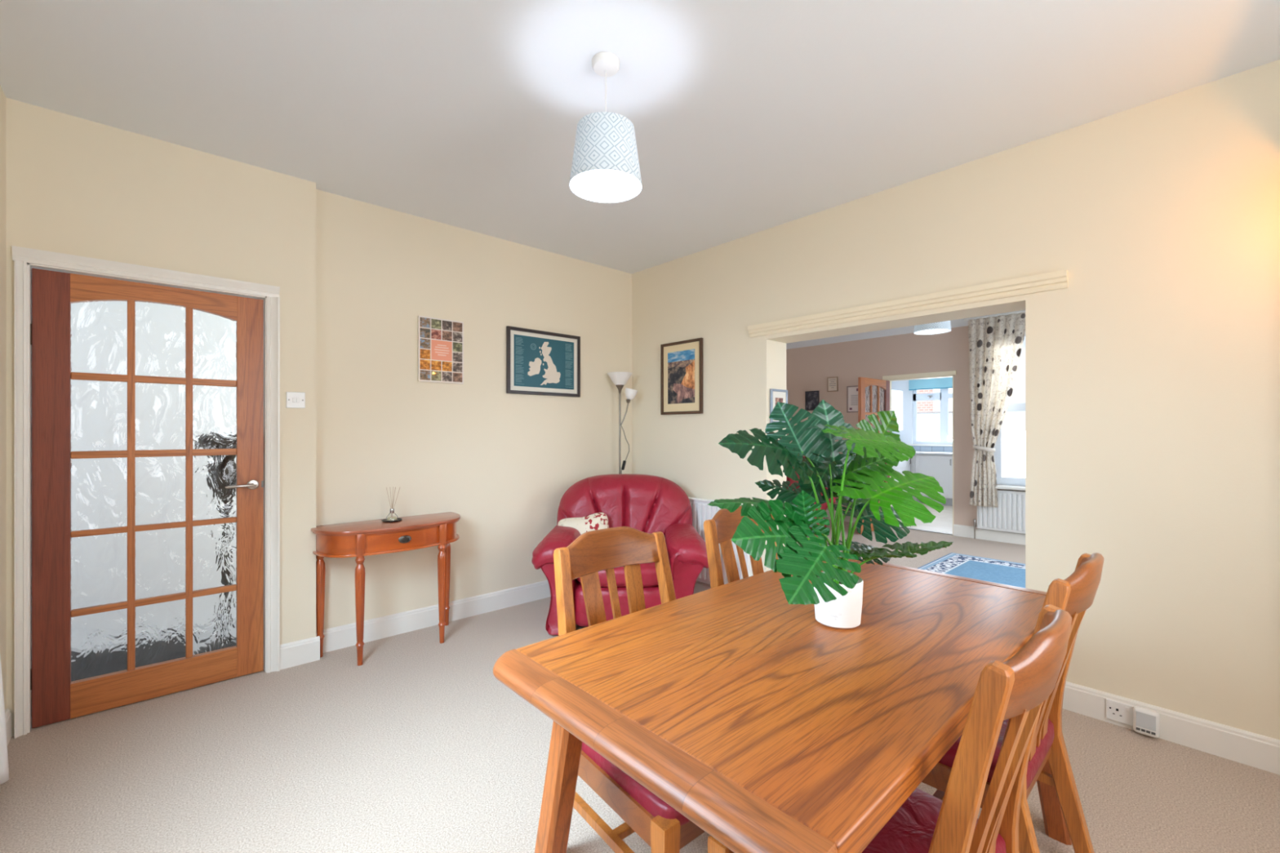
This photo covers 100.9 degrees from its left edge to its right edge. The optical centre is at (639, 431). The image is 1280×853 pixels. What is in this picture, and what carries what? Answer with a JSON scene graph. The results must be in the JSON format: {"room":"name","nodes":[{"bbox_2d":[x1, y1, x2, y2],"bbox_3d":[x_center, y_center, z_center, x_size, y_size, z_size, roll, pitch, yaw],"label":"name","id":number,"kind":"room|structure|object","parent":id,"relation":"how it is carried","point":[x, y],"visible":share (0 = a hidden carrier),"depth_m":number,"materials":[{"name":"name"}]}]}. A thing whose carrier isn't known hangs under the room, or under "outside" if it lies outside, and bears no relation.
{"room":"dining room","nodes":[
{"label":"dining room","id":0,"kind":"room"},
{"bbox_2d":[0,84,5,709],"bbox_3d":[-1.104,-0.056,0.427,0.120,2.680,4.720,0,0,-42],"label":"wall","id":1,"kind":"structure","parent":0,"point":[2,97],"depth_m":2.18,"materials":[{"name":"beige paint"}]},
{"bbox_2d":[0,654,8,785],"bbox_3d":[-2.096,0.094,1.659,0.069,2.320,0.662,0,0,-42],"label":"curtain","id":2,"kind":"object","parent":1,"relation":"hanging from","point":[4,771],"visible":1,"depth_m":1.87,"materials":[{"name":"white fabric"}]},
{"bbox_2d":[4,708,11,745],"bbox_3d":[-1.084,1.222,0.506,0.016,0.125,4.610,0,0,-42],"label":"baseboard","id":3,"kind":"structure","parent":1,"relation":"attached to","point":[7,713],"depth_m":2.18,"materials":[{"name":"white paint"}]},
{"bbox_2d":[5,97,631,737],"bbox_3d":[-1.353,-0.056,3.538,3.947,2.680,0.210,0,0,-42],"label":"wall","id":4,"kind":"structure","parent":0,"point":[355,278],"depth_m":3.20,"materials":[{"name":"beige paint"}]},
{"bbox_2d":[11,245,279,738],"bbox_3d":[-2.324,0.255,2.572,0.933,2.058,0.148,0,0,-42],"label":"trim","id":5,"kind":"structure","parent":4,"relation":"attached to","point":[24,259],"depth_m":2.31,"materials":[{"name":"white paint"}]},
{"bbox_2d":[30,267,263,728],"bbox_3d":[-2.308,0.288,2.534,0.830,1.980,0.096,0,0,-42],"label":"door","id":6,"kind":"structure","parent":4,"relation":"in","point":[148,399],"depth_m":2.51,"materials":[{"name":"brown wood"}]},
{"bbox_2d":[286,391,305,408],"bbox_3d":[-1.887,-0.171,2.898,0.088,0.088,0.014,0,0,-42],"label":"light switch","id":7,"kind":"object","parent":4,"relation":"attached to","point":[294,399],"visible":1,"depth_m":2.90,"materials":[{"name":"white plastic"}]},
{"bbox_2d":[280,580,551,670],"bbox_3d":[-1.003,1.219,3.765,2.623,0.130,0.106,0,0,-42],"label":"baseboard","id":8,"kind":"structure","parent":4,"relation":"attached to","point":[300,652],"depth_m":3.36,"materials":[{"name":"white paint"}]},
{"bbox_2d":[417,315,463,384],"bbox_3d":[-1.325,-0.537,3.527,0.302,0.426,0.019,0,0,-42],"label":"photo collage","id":9,"kind":"object","parent":4,"relation":"attached to","point":[440,340],"visible":1,"depth_m":3.51},
{"bbox_2d":[419,369,430,380],"bbox_3d":[-1.401,-0.366,3.447,0.066,0.063,0.001,0,0,-42],"label":"photo","id":10,"kind":"object","parent":9,"relation":"attached to","point":[424,375],"depth_m":3.45},
{"bbox_2d":[419,359,430,369],"bbox_3d":[-1.401,-0.434,3.447,0.066,0.063,0.001,0,0,-42],"label":"photo","id":11,"kind":"object","parent":9,"relation":"on","point":[424,364],"depth_m":3.45},
{"bbox_2d":[419,348,430,359],"bbox_3d":[-1.401,-0.503,3.447,0.066,0.063,0.001,0,0,-42],"label":"photo","id":12,"kind":"object","parent":9,"relation":"on","point":[424,353],"depth_m":3.45},
{"bbox_2d":[419,337,430,348],"bbox_3d":[-1.401,-0.572,3.447,0.066,0.063,0.001,0,0,-42],"label":"photo","id":13,"kind":"object","parent":9,"relation":"on","point":[424,343],"depth_m":3.45},
{"bbox_2d":[419,327,430,338],"bbox_3d":[-1.401,-0.640,3.447,0.066,0.063,0.001,0,0,-42],"label":"photo","id":14,"kind":"object","parent":9,"relation":"on","point":[424,332],"depth_m":3.45},
{"bbox_2d":[419,316,430,328],"bbox_3d":[-1.401,-0.709,3.447,0.066,0.063,0.001,0,0,-42],"label":"photo","id":15,"kind":"object","parent":9,"relation":"on","point":[424,322],"depth_m":3.45},
{"bbox_2d":[431,370,441,381],"bbox_3d":[-1.347,-0.366,3.496,0.066,0.063,0.001,0,0,-42],"label":"photo","id":16,"kind":"object","parent":9,"relation":"attached to","point":[436,375],"depth_m":3.50},
{"bbox_2d":[431,360,441,370],"bbox_3d":[-1.347,-0.434,3.496,0.066,0.063,0.001,0,0,-42],"label":"photo","id":17,"kind":"object","parent":9,"relation":"on","point":[436,365],"depth_m":3.50},
{"bbox_2d":[431,328,441,339],"bbox_3d":[-1.347,-0.640,3.496,0.066,0.063,0.001,0,0,-42],"label":"photo","id":18,"kind":"object","parent":9,"relation":"on","point":[436,334],"depth_m":3.50},
{"bbox_2d":[431,318,441,329],"bbox_3d":[-1.347,-0.709,3.496,0.066,0.063,0.001,0,0,-42],"label":"photo","id":19,"kind":"object","parent":9,"relation":"on","point":[436,323],"depth_m":3.50},
{"bbox_2d":[442,371,452,382],"bbox_3d":[-1.294,-0.366,3.545,0.066,0.063,0.001,0,0,-42],"label":"photo","id":20,"kind":"object","parent":9,"relation":"attached to","point":[446,375],"depth_m":3.55},
{"bbox_2d":[442,361,452,371],"bbox_3d":[-1.294,-0.434,3.545,0.066,0.063,0.001,0,0,-42],"label":"photo","id":21,"kind":"object","parent":9,"relation":"on","point":[446,366],"depth_m":3.55},
{"bbox_2d":[442,330,452,341],"bbox_3d":[-1.294,-0.640,3.545,0.066,0.063,0.001,0,0,-42],"label":"photo","id":22,"kind":"object","parent":9,"relation":"on","point":[446,335],"depth_m":3.55},
{"bbox_2d":[442,320,452,330],"bbox_3d":[-1.294,-0.709,3.545,0.066,0.063,0.001,0,0,-42],"label":"photo","id":23,"kind":"object","parent":9,"relation":"on","point":[446,324],"depth_m":3.55},
{"bbox_2d":[453,372,462,382],"bbox_3d":[-1.240,-0.366,3.594,0.066,0.063,0.001,0,0,-42],"label":"photo","id":24,"kind":"object","parent":9,"relation":"attached to","point":[457,376],"depth_m":3.59},
{"bbox_2d":[453,362,462,372],"bbox_3d":[-1.240,-0.434,3.594,0.066,0.063,0.001,0,0,-42],"label":"photo","id":25,"kind":"object","parent":9,"relation":"on","point":[457,366],"depth_m":3.59},
{"bbox_2d":[453,351,462,362],"bbox_3d":[-1.240,-0.503,3.594,0.066,0.063,0.001,0,0,-42],"label":"photo","id":26,"kind":"object","parent":9,"relation":"on","point":[457,356],"depth_m":3.59},
{"bbox_2d":[453,342,462,352],"bbox_3d":[-1.240,-0.572,3.594,0.066,0.063,0.001,0,0,-42],"label":"photo","id":27,"kind":"object","parent":9,"relation":"on","point":[457,346],"depth_m":3.59},
{"bbox_2d":[453,332,462,342],"bbox_3d":[-1.240,-0.640,3.594,0.066,0.063,0.001,0,0,-42],"label":"photo","id":28,"kind":"object","parent":9,"relation":"on","point":[457,336],"depth_m":3.59},
{"bbox_2d":[453,321,462,332],"bbox_3d":[-1.240,-0.709,3.594,0.066,0.063,0.001,0,0,-42],"label":"photo","id":29,"kind":"object","parent":9,"relation":"on","point":[457,326],"depth_m":3.59},
{"bbox_2d":[506,325,580,397],"bbox_3d":[-0.729,-0.522,4.070,0.650,0.490,0.022,0,0,-42],"label":"framed map","id":30,"kind":"object","parent":4,"relation":"attached to","point":[539,362],"visible":1,"depth_m":4.05},
{"bbox_2d":[514,334,573,389],"bbox_3d":[-0.730,-0.524,4.070,0.536,0.380,0.002,0,0,-42],"label":"print","id":31,"kind":"object","parent":30,"relation":"attached to","point":[541,362],"depth_m":4.06},
{"bbox_2d":[0,0,1279,273],"bbox_3d":[1.205,-1.456,3.470,8.260,0.120,6.500,0,0,-42],"label":"ceiling","id":32,"kind":"structure","parent":0,"point":[748,117],"depth_m":2.11,"materials":[{"name":"paint"}]},
{"bbox_2d":[568,51,642,203],"bbox_3d":[-0.129,-1.159,1.995,0.276,0.475,0.276,0,0,-42],"label":"pendant lamp","id":33,"kind":"object","parent":32,"relation":"hanging from","point":[606,168],"visible":1,"depth_m":1.92,"materials":[{"name":"white fabric"}]},
{"bbox_2d":[913,320,951,334],"bbox_3d":[2.706,-1.159,4.896,0.304,0.475,0.304,0,0,-42],"label":"pendant lamp","id":34,"kind":"object","parent":32,"relation":"hanging from","point":[940,327],"visible":0.23,"depth_m":4.83,"materials":[{"name":"white plastic"}]},
{"bbox_2d":[0,502,1279,852],"bbox_3d":[2.512,1.333,4.664,11.800,0.102,6.500,0,0,-42],"label":"floor","id":35,"kind":"structure","parent":0,"point":[417,747],"depth_m":1.99,"materials":[{"name":"beige carpet"}]},
{"bbox_2d":[311,511,460,666],"bbox_3d":[-1.456,0.913,3.151,0.834,0.742,0.360,0,0,-42],"label":"console table","id":36,"kind":"object","parent":35,"relation":"on","point":[358,540],"visible":0.98,"depth_m":3.00,"materials":[{"name":"wood"}]},
{"bbox_2d":[381,518,402,522],"bbox_3d":[-1.494,0.536,3.186,0.116,0.010,0.116,0,0,-42],"label":"tray","id":37,"kind":"object","parent":36,"relation":"on","point":[398,519],"visible":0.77,"depth_m":3.15,"materials":[{"name":"stone"}]},
{"bbox_2d":[386,486,399,520],"bbox_3d":[-1.491,0.437,3.185,0.075,0.200,0.068,0,0,16],"label":"reed diffuser","id":38,"kind":"object","parent":37,"relation":"on","point":[392,516],"visible":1,"depth_m":3.17,"materials":[{"name":"clear glass"}]},
{"bbox_2d":[386,508,398,520],"bbox_3d":[-1.494,0.502,3.186,0.068,0.070,0.068,0,0,-42],"label":"bottle","id":39,"kind":"object","parent":38,"relation":"attached to","point":[392,516],"depth_m":3.17,"materials":[{"name":"clear glass"}]},
{"bbox_2d":[531,474,708,635],"bbox_3d":[-0.113,0.806,3.719,1.159,0.955,0.884,0,0,0],"label":"armchair","id":40,"kind":"object","parent":35,"relation":"on","point":[644,503],"visible":0.63,"depth_m":3.73,"materials":[{"name":"red leather"}]},
{"bbox_2d":[557,512,608,534],"bbox_3d":[-0.382,0.769,3.707,0.392,0.382,0.209,0,0,-3],"label":"cushion","id":41,"kind":"object","parent":40,"relation":"on","point":[598,521],"visible":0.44,"depth_m":3.69,"materials":[{"name":"fabric"}]},
{"bbox_2d":[577,560,670,587],"bbox_3d":[-0.112,0.906,3.587,0.630,0.198,0.599,0,0,0],"label":"seat cushion","id":42,"kind":"object","parent":40,"relation":"on","point":[649,576],"depth_m":3.30,"materials":[{"name":"red leather"}]},
{"bbox_2d":[607,371,637,474],"bbox_3d":[-0.160,0.400,4.412,0.234,1.768,0.228,0,0,-42],"label":"floor lamp","id":43,"kind":"object","parent":35,"relation":"on","point":[620,379],"visible":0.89,"depth_m":4.38,"materials":[{"name":"metal"}]},
{"bbox_2d":[621,460,626,470],"bbox_3d":[-0.136,0.284,4.410,0.034,0.081,0.033,0,0,-42],"label":"switch","id":44,"kind":"object","parent":43,"relation":"attached to","point":[624,461],"depth_m":4.40,"materials":[{"name":"black plastic"}]},
{"bbox_2d":[553,526,704,852],"bbox_3d":[0.062,0.806,1.547,0.504,0.965,0.578,0,0,-40],"label":"dining chair","id":45,"kind":"object","parent":35,"relation":"on","point":[663,828],"visible":0.38,"depth_m":1.56,"materials":[{"name":"brown wood"}]},
{"bbox_2d":[703,506,778,588],"bbox_3d":[0.578,0.806,2.058,0.504,0.965,0.578,0,0,-40],"label":"dining chair","id":46,"kind":"object","parent":35,"relation":"on","point":[721,529],"visible":0.09,"depth_m":2.16,"materials":[{"name":"brown wood"}]},
{"bbox_2d":[493,559,1071,852],"bbox_3d":[0.514,0.904,1.465,1.611,0.760,0.854,0,0,-42],"label":"dining table","id":47,"kind":"object","parent":35,"relation":"on","point":[770,727],"visible":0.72,"depth_m":1.09,"materials":[{"name":"brown wood"}]},
{"bbox_2d":[707,400,953,629],"bbox_3d":[0.541,0.215,1.419,0.749,0.618,0.385,0,0,-20],"label":"potted plant","id":48,"kind":"object","parent":47,"relation":"on","point":[853,476],"visible":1,"depth_m":1.39,"materials":[{"name":"green plant"}]},
{"bbox_2d":[786,456,836,537],"bbox_3d":[1.913,0.806,6.854,1.159,0.955,0.884,0,0,18],"label":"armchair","id":49,"kind":"object","parent":35,"relation":"on","point":[824,506],"visible":0.02,"depth_m":6.36,"materials":[{"name":"red leather"}]},
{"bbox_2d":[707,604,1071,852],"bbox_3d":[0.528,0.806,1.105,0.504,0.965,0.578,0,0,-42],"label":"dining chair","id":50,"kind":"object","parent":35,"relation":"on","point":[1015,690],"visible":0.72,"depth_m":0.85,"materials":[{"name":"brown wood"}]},
{"bbox_2d":[895,454,911,492],"bbox_3d":[4.442,0.852,9.505,0.620,0.865,0.615,0,0,-42],"label":"base cabinet","id":51,"kind":"object","parent":35,"relation":"on","point":[904,465],"visible":0.06,"depth_m":9.34,"materials":[{"name":"wood"}]},
{"bbox_2d":[910,454,952,506],"bbox_3d":[5.315,0.852,9.472,0.635,0.865,0.720,0,0,-42],"label":"base cabinet","id":52,"kind":"object","parent":35,"relation":"on","point":[939,467],"visible":0.51,"depth_m":9.19,"materials":[{"name":"wood"}]},
{"bbox_2d":[916,552,1025,588],"bbox_3d":[3.408,1.278,3.979,1.900,0.012,2.500,0,0,-42],"label":"rug","id":53,"kind":"object","parent":35,"relation":"on","point":[999,571],"visible":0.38,"depth_m":4.90,"materials":[{"name":"blue fabric"}]},
{"bbox_2d":[921,552,1103,852],"bbox_3d":[0.982,0.806,1.557,0.504,0.965,0.578,0,0,-42],"label":"dining chair","id":54,"kind":"object","parent":35,"relation":"on","point":[1074,594],"visible":0.4,"depth_m":1.42,"materials":[{"name":"brown wood"}]},
{"bbox_2d":[786,325,1025,526],"bbox_3d":[4.143,-0.056,6.289,0.120,2.680,6.300,0,0,-42],"label":"wall","id":55,"kind":"structure","parent":0,"point":[808,368],"depth_m":7.01,"materials":[{"name":"paint"}]},
{"bbox_2d":[804,391,818,410],"bbox_3d":[2.573,-0.456,7.902,0.018,0.290,0.220,0,0,-42],"label":"framed picture","id":56,"kind":"object","parent":55,"relation":"attached to","point":[811,397],"visible":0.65,"depth_m":7.91},
{"bbox_2d":[826,376,838,391],"bbox_3d":[2.792,-0.681,7.662,0.018,0.215,0.165,0,0,-42],"label":"framed certificate","id":57,"kind":"object","parent":55,"relation":"attached to","point":[832,382],"visible":1,"depth_m":7.66,"materials":[{"name":"beige paper"}]},
{"bbox_2d":[828,377,836,391],"bbox_3d":[2.794,-0.681,7.665,0.008,0.195,0.145,0,0,-42],"label":"print","id":58,"kind":"object","parent":57,"relation":"attached to","point":[832,381],"depth_m":7.66,"materials":[{"name":"paper"}]},
{"bbox_2d":[846,385,857,413],"bbox_3d":[3.011,-0.451,7.423,0.018,0.375,0.220,0,0,-42],"label":"framed certificate","id":59,"kind":"object","parent":55,"relation":"attached to","point":[851,391],"visible":0.65,"depth_m":7.44,"materials":[{"name":"white paper"}]},
{"bbox_2d":[857,377,889,534],"bbox_3d":[3.011,0.303,6.845,0.796,1.950,0.096,0,0,-40],"label":"door","id":60,"kind":"structure","parent":55,"relation":"in","point":[873,394],"depth_m":6.75,"materials":[{"name":"brown wood"}]},
{"bbox_2d":[786,310,1022,349],"bbox_3d":[4.071,-1.336,6.189,0.120,0.120,6.050,0,0,-42],"label":"ceiling","id":61,"kind":"structure","parent":55,"relation":"attached to","point":[957,322],"depth_m":7.30,"materials":[{"name":"paint"}]},
{"bbox_2d":[882,370,956,535],"bbox_3d":[3.622,0.269,6.849,0.143,2.030,0.890,0,0,-42],"label":"trim","id":62,"kind":"structure","parent":55,"relation":"attached to","point":[949,373],"depth_m":6.73,"materials":[{"name":"beige paint"}]},
{"bbox_2d":[825,509,1025,545],"bbox_3d":[4.109,1.214,6.225,0.016,0.140,6.050,0,0,-42],"label":"baseboard","id":63,"kind":"structure","parent":55,"relation":"attached to","point":[962,531],"depth_m":6.25,"materials":[{"name":"white paint"}]},
{"bbox_2d":[899,526,952,534],"bbox_3d":[3.634,1.279,6.846,0.080,0.006,0.786,0,0,-42],"label":"trim","id":64,"kind":"structure","parent":55,"relation":"attached to","point":[900,526],"depth_m":6.76,"materials":[{"name":"wood"}]},
{"bbox_2d":[973,489,1025,539],"bbox_3d":[4.366,0.981,5.883,0.063,0.606,1.152,0,0,-42],"label":"radiator","id":65,"kind":"object","parent":55,"relation":"attached to","point":[1009,516],"visible":0.43,"depth_m":6.05,"materials":[{"name":"white metal"}]},
{"bbox_2d":[996,489,1025,493],"bbox_3d":[4.366,0.684,5.883,0.063,0.012,1.050,0,0,-42],"label":"grille","id":66,"kind":"object","parent":65,"relation":"attached to","point":[997,491],"depth_m":6.03,"materials":[{"name":"white metal"}]},
{"bbox_2d":[982,333,1025,490],"bbox_3d":[4.414,-0.254,5.866,0.230,1.825,1.010,0,0,-42],"label":"window","id":67,"kind":"structure","parent":55,"relation":"in","point":[1010,445],"depth_m":6.08,"materials":[{"name":"white glass"}]},
{"bbox_2d":[963,310,1025,507],"bbox_3d":[4.287,-0.232,5.812,0.124,2.212,1.300,0,0,-42],"label":"curtain","id":68,"kind":"object","parent":67,"relation":"hanging from","point":[995,343],"visible":1,"depth_m":6.09,"materials":[{"name":"white fabric"}]},
{"bbox_2d":[891,380,938,452],"bbox_3d":[5.801,0.034,9.530,0.120,2.500,2.690,0,0,-42],"label":"wall","id":69,"kind":"structure","parent":0,"point":[906,434],"depth_m":10.18,"materials":[{"name":"white paint"}]},
{"bbox_2d":[907,387,952,446],"bbox_3d":[5.680,-0.381,9.603,0.140,1.310,1.500,0,0,-42],"label":"window","id":70,"kind":"structure","parent":69,"relation":"in","point":[932,409],"depth_m":9.87,"materials":[{"name":"glass"}]},
{"bbox_2d":[908,377,952,390],"bbox_3d":[5.635,-0.909,9.548,0.044,0.257,1.500,0,0,-42],"label":"roller blind","id":71,"kind":"object","parent":69,"relation":"attached to","point":[936,383],"visible":0.41,"depth_m":9.80,"materials":[{"name":"blue fabric"}]},
{"bbox_2d":[911,445,952,452],"bbox_3d":[5.719,0.327,9.523,0.010,0.105,2.350,0,0,-42],"label":"trim","id":72,"kind":"structure","parent":69,"relation":"attached to","point":[917,448],"depth_m":9.81,"materials":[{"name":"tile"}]},
{"bbox_2d":[631,59,1279,740],"bbox_3d":[1.610,-0.056,3.034,0.250,2.680,4.710,0,0,-42],"label":"wall","id":73,"kind":"structure","parent":0,"point":[1153,378],"depth_m":2.32,"materials":[{"name":"beige paint"}]},
{"bbox_2d":[660,337,702,414],"bbox_3d":[0.329,-0.428,4.231,0.024,0.584,0.444,0,0,-42],"label":"framed picture","id":74,"kind":"object","parent":73,"relation":"attached to","point":[681,362],"visible":1,"depth_m":4.22,"materials":[{"name":"multicoloured paper"}]},
{"bbox_2d":[667,365,694,404],"bbox_3d":[0.328,-0.433,4.234,0.001,0.420,0.295,0,0,-42],"label":"photo","id":75,"kind":"object","parent":74,"relation":"attached to","point":[681,379],"depth_m":4.23},
{"bbox_2d":[688,497,753,584],"bbox_3d":[0.527,0.900,3.962,0.063,0.768,0.822,0,0,-42],"label":"radiator","id":76,"kind":"object","parent":73,"relation":"attached to","point":[701,511],"visible":0.16,"depth_m":3.97,"materials":[{"name":"white metal"}]},
{"bbox_2d":[688,497,751,506],"bbox_3d":[0.527,0.522,3.962,0.063,0.012,0.720,0,0,-42],"label":"grille","id":77,"kind":"object","parent":76,"relation":"attached to","point":[695,500],"depth_m":4.01,"materials":[{"name":"white metal"}]},
{"bbox_2d":[769,388,787,422],"bbox_3d":[0.984,-0.176,3.741,0.205,0.240,0.016,0,0,-42],"label":"framed picture","id":78,"kind":"object","parent":73,"relation":"attached to","point":[775,395],"visible":0.52,"depth_m":3.71,"materials":[{"name":"silver metal"}]},
{"bbox_2d":[775,397,782,404],"bbox_3d":[0.985,-0.171,3.740,0.095,0.130,0.001,0,0,-42],"label":"print","id":79,"kind":"object","parent":78,"relation":"attached to","point":[777,399],"depth_m":3.74},
{"bbox_2d":[746,269,1067,337],"bbox_3d":[1.368,-0.703,3.084,0.040,0.077,1.770,0,0,-42],"label":"trim","id":80,"kind":"structure","parent":73,"relation":"attached to","point":[1055,280],"depth_m":2.88,"materials":[{"name":"beige paint"}]},
{"bbox_2d":[693,581,1279,775],"bbox_3d":[1.517,1.222,2.939,0.016,0.125,4.695,0,0,-42],"label":"baseboard","id":81,"kind":"structure","parent":73,"relation":"attached to","point":[1258,751],"depth_m":2.14,"materials":[{"name":"white paint"}]},
{"bbox_2d":[1106,698,1134,726],"bbox_3d":[2.103,1.222,2.276,0.012,0.086,0.146,0,0,-42],"label":"wall socket","id":82,"kind":"object","parent":81,"relation":"attached to","point":[1122,713],"visible":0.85,"depth_m":2.29,"materials":[{"name":"white plastic"}]},
{"bbox_2d":[1133,706,1159,737],"bbox_3d":[2.123,1.219,2.217,0.042,0.106,0.080,0,0,-42],"label":"plug","id":83,"kind":"object","parent":81,"relation":"attached to","point":[1146,722],"visible":1,"depth_m":2.20,"materials":[{"name":"white plastic"}]},
{"bbox_3d":[3.675,0.034,9.329,3.290,2.500,0.120,0,0,-42],"label":"wall","id":84,"kind":"structure","parent":0,"visible":0},
{"bbox_2d":[891,389,902,430],"bbox_3d":[4.602,-0.386,9.820,0.600,0.740,0.365,0,0,-42],"label":"upper cabinet","id":85,"kind":"object","parent":84,"relation":"attached to","point":[896,395],"visible":0.41,"depth_m":9.79,"materials":[{"name":"metal"}]},
{"bbox_3d":[5.764,0.851,8.981,0.635,0.865,0.600,0,0,-42],"label":"base cabinet","id":86,"kind":"object","parent":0,"visible":0},
{"bbox_2d":[902,451,952,455],"bbox_3d":[4.876,0.399,9.034,1.905,0.035,1.925,0,0,-42],"label":"countertop","id":87,"kind":"structure","parent":86,"relation":"on","point":[934,453],"depth_m":9.32,"materials":[{"name":"white"}]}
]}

